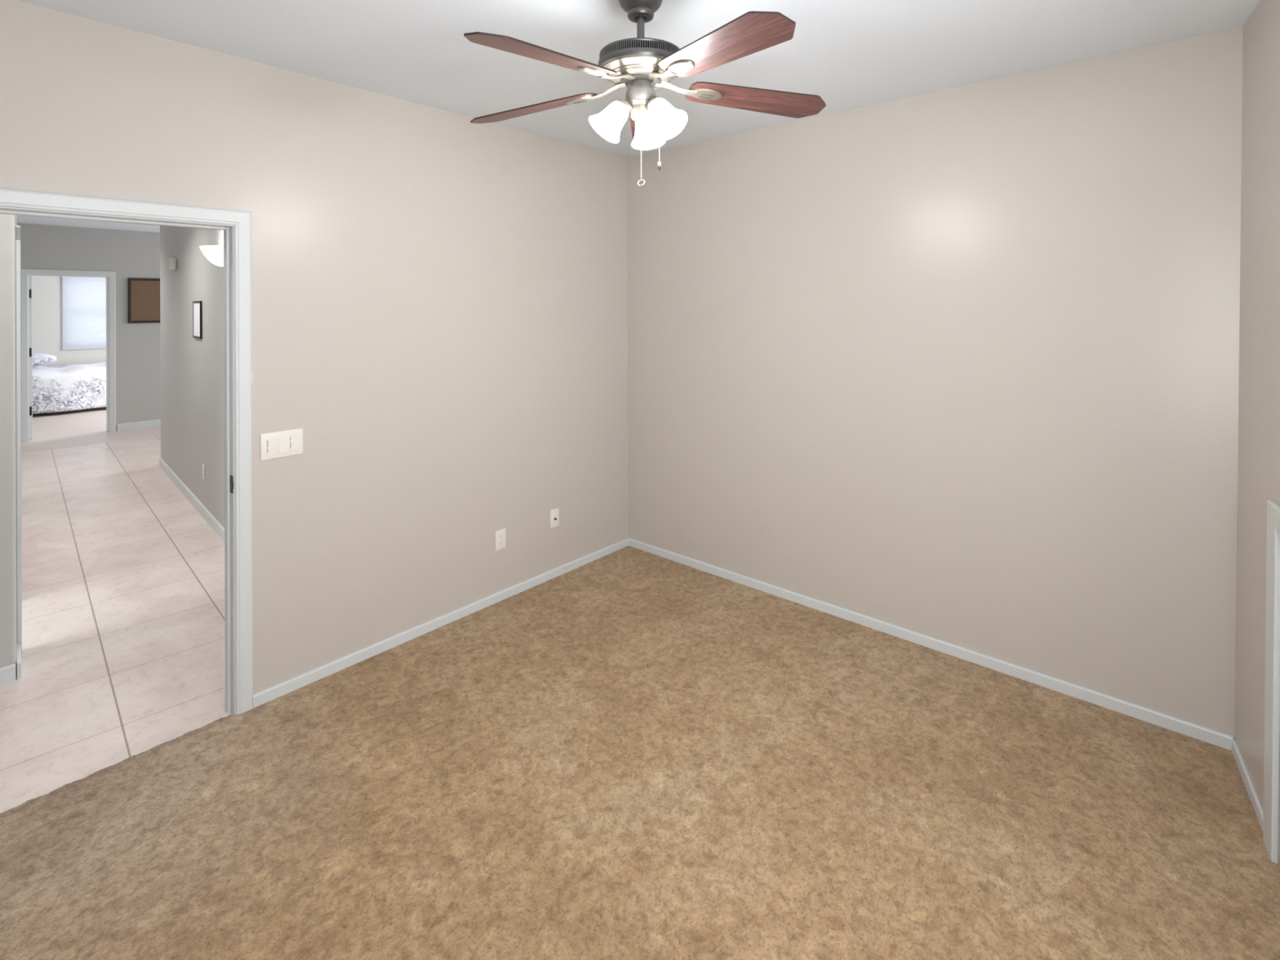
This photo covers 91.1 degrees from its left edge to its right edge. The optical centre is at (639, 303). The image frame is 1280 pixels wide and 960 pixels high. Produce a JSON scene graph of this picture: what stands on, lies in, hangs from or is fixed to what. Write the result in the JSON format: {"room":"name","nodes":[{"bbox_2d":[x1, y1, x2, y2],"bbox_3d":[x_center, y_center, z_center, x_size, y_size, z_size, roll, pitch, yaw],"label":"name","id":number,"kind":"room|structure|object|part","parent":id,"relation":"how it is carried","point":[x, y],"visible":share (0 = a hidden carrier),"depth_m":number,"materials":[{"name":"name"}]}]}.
{"room":"empty bedroom","nodes":[
{"label":"empty bedroom","id":0,"kind":"room"},
{"bbox_2d":[0,213,17,678],"bbox_3d":[-6.016,0.367,4.578,6.965,2.770,2.585,0,0,41],"label":"wall","id":1,"kind":"structure","parent":0,"point":[8,633],"depth_m":2.87,"materials":[{"name":"grey paint"}]},
{"bbox_2d":[0,642,21,684],"bbox_3d":[-3.595,1.689,2.220,0.249,0.074,2.027,0,0,41],"label":"baseboard","id":2,"kind":"structure","parent":1,"relation":"attached to","point":[7,673],"depth_m":2.86,"materials":[{"name":"white paint"}]},
{"bbox_2d":[15,225,22,655],"bbox_3d":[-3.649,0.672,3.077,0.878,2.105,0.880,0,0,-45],"label":"door","id":3,"kind":"structure","parent":1,"relation":"in","point":[18,306],"depth_m":3.07,"materials":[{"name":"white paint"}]},
{"bbox_2d":[31,275,106,365],"bbox_3d":[-10.239,0.382,11.155,0.120,2.770,5.100,0,0,41],"label":"wall","id":4,"kind":"structure","parent":0,"point":[46,291],"depth_m":11.00,"materials":[{"name":"paint"}]},
{"bbox_2d":[62,276,106,350],"bbox_3d":[-9.770,0.150,11.555,0.051,1.320,1.280,0,0,41],"label":"window blind","id":5,"kind":"object","parent":4,"relation":"attached to","point":[83,298],"visible":0.34,"depth_m":11.28,"materials":[{"name":"white fabric"}]},
{"bbox_3d":[-9.772,-0.483,11.555,0.051,0.055,1.280,0,0,41],"label":"head rail","id":6,"kind":"part","parent":5,"relation":"part of","materials":[{"name":"white plastic"}]},
{"bbox_3d":[-9.766,0.800,11.553,0.040,0.020,1.276,0,0,41],"label":"rail","id":7,"kind":"part","parent":5,"relation":"part of","materials":[{"name":"white plastic"}]},
{"bbox_2d":[17,222,160,431],"bbox_3d":[-6.827,0.370,9.025,0.120,2.770,8.400,0,0,41],"label":"wall","id":8,"kind":"structure","parent":0,"point":[131,254],"depth_m":8.63,"materials":[{"name":"grey paint"}]},
{"bbox_2d":[20,268,115,442],"bbox_3d":[-7.761,0.650,8.482,0.841,2.180,0.926,0,0,41],"label":"door frame","id":9,"kind":"structure","parent":8,"relation":"in","point":[26,274],"depth_m":8.04,"materials":[{"name":"white paint"}]},
{"bbox_2d":[116,418,160,431],"bbox_3d":[-5.633,1.685,10.278,0.014,0.097,4.548,0,0,41],"label":"baseboard","id":10,"kind":"structure","parent":8,"relation":"attached to","point":[133,425],"depth_m":8.74,"materials":[{"name":"white paint"}]},
{"bbox_2d":[128,278,159,323],"bbox_3d":[-6.761,-0.045,8.992,0.024,0.624,0.896,0,0,41],"label":"cork board","id":11,"kind":"object","parent":8,"relation":"attached to","point":[144,294],"visible":0.5,"depth_m":8.79,"materials":[{"name":"brown"}]},
{"bbox_2d":[160,225,224,528],"bbox_3d":[-2.069,0.354,7.026,4.250,2.770,5.128,0,0,41],"label":"wall","id":12,"kind":"structure","parent":0,"point":[193,393],"depth_m":5.44,"materials":[{"name":"grey paint"}]},
{"bbox_2d":[168,257,176,270],"bbox_3d":[-4.468,-0.383,6.003,0.048,0.110,0.110,0,0,-44],"label":"box","id":13,"kind":"object","parent":12,"relation":"attached to","point":[172,261],"visible":1,"depth_m":5.96,"materials":[{"name":"white plastic"}]},
{"bbox_2d":[159,457,224,542],"bbox_3d":[-3.658,1.683,5.210,0.014,0.087,4.222,0,0,-44],"label":"baseboard","id":14,"kind":"structure","parent":12,"relation":"attached to","point":[219,529],"depth_m":5.31,"materials":[{"name":"white paint"}]},
{"bbox_2d":[192,301,202,338],"bbox_3d":[-3.692,0.131,5.239,0.015,0.310,0.310,0,0,-44],"label":"picture frame","id":15,"kind":"object","parent":12,"relation":"attached to","point":[197,305],"visible":1,"depth_m":5.20,"materials":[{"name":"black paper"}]},
{"bbox_2d":[202,463,204,479],"bbox_3d":[-3.541,1.362,5.094,0.009,0.114,0.070,0,0,-44],"label":"power outlet","id":16,"kind":"object","parent":12,"relation":"attached to","point":[203,465],"visible":1,"depth_m":5.08,"materials":[{"name":"white plastic"}]},
{"bbox_2d":[199,245,223,266],"bbox_3d":[-3.045,-0.338,4.477,0.157,0.140,0.340,0,0,-44],"label":"wall sconce","id":17,"kind":"object","parent":12,"relation":"attached to","point":[214,254],"visible":0.79,"depth_m":4.41,"materials":[{"name":"white glass"}]},
{"bbox_2d":[0,0,628,694],"bbox_3d":[-1.369,0.352,3.070,0.120,2.770,3.990,0,0,41],"label":"wall","id":18,"kind":"structure","parent":0,"point":[439,298],"depth_m":3.07,"materials":[{"name":"beige paint"}]},
{"bbox_2d":[0,187,253,715],"bbox_3d":[-1.998,0.667,2.352,0.152,2.108,0.941,0,0,41],"label":"door frame","id":19,"kind":"structure","parent":18,"relation":"in","point":[236,225],"depth_m":2.62,"materials":[{"name":"white paint"}]},
{"bbox_3d":[-1.702,0.754,2.620,0.038,0.072,0.002,0,0,41],"label":"strike plate","id":20,"kind":"part","parent":19,"relation":"part of","materials":[{"name":"brown metal"}]},
{"bbox_2d":[260,428,302,460],"bbox_3d":[-1.564,0.614,2.747,0.012,0.114,0.170,0,0,41],"label":"switch plate","id":21,"kind":"object","parent":18,"relation":"attached to","point":[279,444],"visible":1,"depth_m":2.74,"materials":[{"name":"white plastic"}]},
{"bbox_2d":[253,537,628,707],"bbox_3d":[-0.858,1.686,3.546,0.014,0.062,2.367,0,0,41],"label":"baseboard","id":22,"kind":"structure","parent":18,"relation":"attached to","point":[269,694],"depth_m":3.22,"materials":[{"name":"white paint"}]},
{"bbox_2d":[495,528,506,551],"bbox_3d":[-0.802,1.357,3.615,0.008,0.114,0.070,0,0,41],"label":"power outlet","id":23,"kind":"object","parent":18,"relation":"attached to","point":[500,544],"visible":1,"depth_m":3.61,"materials":[{"name":"white plastic"}]},
{"bbox_2d":[550,507,559,528],"bbox_3d":[-0.529,1.338,3.918,0.018,0.114,0.070,0,0,41],"label":"plate","id":24,"kind":"object","parent":18,"relation":"attached to","point":[554,513],"visible":1,"depth_m":3.92,"materials":[{"name":"white plastic"}]},
{"bbox_2d":[16,0,1260,232],"bbox_3d":[-3.858,-1.068,6.548,16.158,0.114,8.800,0,0,41],"label":"ceiling","id":25,"kind":"structure","parent":0,"point":[848,54],"depth_m":2.49,"materials":[{"name":"white paint"}]},
{"bbox_2d":[463,0,826,186],"bbox_3d":[-0.028,-0.712,2.019,1.269,0.652,1.216,0,0,41],"label":"ceiling fan","id":26,"kind":"object","parent":25,"relation":"hanging from","point":[640,64],"visible":1,"depth_m":1.99,"materials":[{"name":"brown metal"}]},
{"bbox_3d":[-0.378,-0.687,2.215,0.495,0.006,0.149,-5,10,22],"label":"fan blade","id":27,"kind":"part","parent":26,"relation":"part of","materials":[{"name":"brown wood"}]},
{"bbox_3d":[-0.261,-0.689,1.745,0.149,0.006,0.495,14,14,38],"label":"fan blade","id":28,"kind":"part","parent":26,"relation":"part of","materials":[{"name":"brown wood"}]},
{"bbox_3d":[-0.086,-0.601,2.031,0.121,0.104,0.121,39,-11,-14],"label":"lamp shade","id":29,"kind":"part","parent":26,"relation":"part of","materials":[{"name":"white glass"}]},
{"bbox_3d":[-0.044,-0.647,2.042,0.052,0.042,0.035,0,0,-3],"label":"light arm","id":30,"kind":"part","parent":26,"relation":"part of","materials":[{"name":"grey metal"}]},
{"bbox_3d":[0.004,-0.499,2.060,0.004,0.178,0.004,0,0,41],"label":"pull chain","id":31,"kind":"part","parent":26,"relation":"part of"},
{"bbox_3d":[0.023,-0.601,2.152,0.121,0.104,0.121,0,38,12],"label":"lamp shade","id":32,"kind":"part","parent":26,"relation":"part of","materials":[{"name":"white glass"}]},
{"bbox_3d":[0.032,-0.694,2.471,0.149,0.006,0.495,-13,-5,3],"label":"fan blade","id":33,"kind":"part","parent":26,"relation":"part of","materials":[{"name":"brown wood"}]},
{"bbox_3d":[0.070,-0.606,2.000,0.046,0.068,0.046,0,-38,-48],"label":"bulb","id":34,"kind":"part","parent":26,"relation":"part of","materials":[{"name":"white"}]},
{"bbox_3d":[0.073,-0.602,1.998,0.121,0.104,0.121,0,-38,-48],"label":"lamp shade","id":35,"kind":"part","parent":26,"relation":"part of","materials":[{"name":"white glass"}]},
{"bbox_3d":[0.221,-0.697,1.711,0.149,0.006,0.495,13,-4,-32],"label":"fan blade","id":36,"kind":"part","parent":26,"relation":"part of","materials":[{"name":"brown wood"}]},
{"bbox_3d":[0.403,-0.701,2.160,0.495,0.006,0.149,3,-13,-14],"label":"fan blade","id":37,"kind":"part","parent":26,"relation":"part of","materials":[{"name":"brown wood"}]},
{"bbox_2d":[0,406,1279,959],"bbox_3d":[-3.867,1.744,6.564,15.908,0.062,8.600,0,0,41],"label":"floor","id":38,"kind":"structure","parent":0,"point":[628,753],"depth_m":2.21,"materials":[{"name":"beige carpet"}]},
{"bbox_2d":[32,361,106,413],"bbox_3d":[-9.630,1.380,10.380,1.577,0.728,2.234,0,0,41],"label":"bedspread","id":39,"kind":"object","parent":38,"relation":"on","point":[70,387],"visible":0.49,"depth_m":9.97,"materials":[{"name":"white fabric"}]},
{"bbox_2d":[32,353,57,366],"bbox_3d":[-9.852,0.907,10.139,0.660,0.206,0.499,0,0,-45],"label":"pillow","id":40,"kind":"object","parent":39,"relation":"on","point":[38,359],"visible":0.52,"depth_m":10.11,"materials":[{"name":"white fabric"}]},
{"bbox_2d":[626,26,1243,739],"bbox_3d":[1.198,0.343,3.392,3.314,2.770,0.120,0,0,41],"label":"wall","id":41,"kind":"structure","parent":0,"point":[959,366],"depth_m":2.96,"materials":[{"name":"beige paint"}]},
{"bbox_2d":[628,537,1233,751],"bbox_3d":[1.082,1.679,3.409,3.110,0.062,0.013,0,0,41],"label":"baseboard","id":42,"kind":"structure","parent":41,"relation":"attached to","point":[1187,728],"depth_m":2.96,"materials":[{"name":"white paint"}]},
{"bbox_2d":[1234,0,1279,863],"bbox_3d":[1.209,0.343,0.689,0.150,2.770,3.982,0,0,34],"label":"wall","id":43,"kind":"structure","parent":0,"point":[1259,387],"depth_m":2.16,"materials":[{"name":"beige paint"}]},
{"bbox_2d":[1231,739,1263,831],"bbox_3d":[2.115,1.678,2.182,0.010,0.057,0.474,0,0,34],"label":"baseboard","id":44,"kind":"structure","parent":43,"relation":"attached to","point":[1255,802],"depth_m":2.18,"materials":[{"name":"white paint"}]},
{"bbox_2d":[1262,499,1279,863],"bbox_3d":[1.756,1.163,1.610,0.064,1.090,0.870,0,0,34],"label":"door","id":45,"kind":"structure","parent":43,"relation":"in","point":[1272,686],"depth_m":1.91,"materials":[{"name":"white paint"}]}
]}

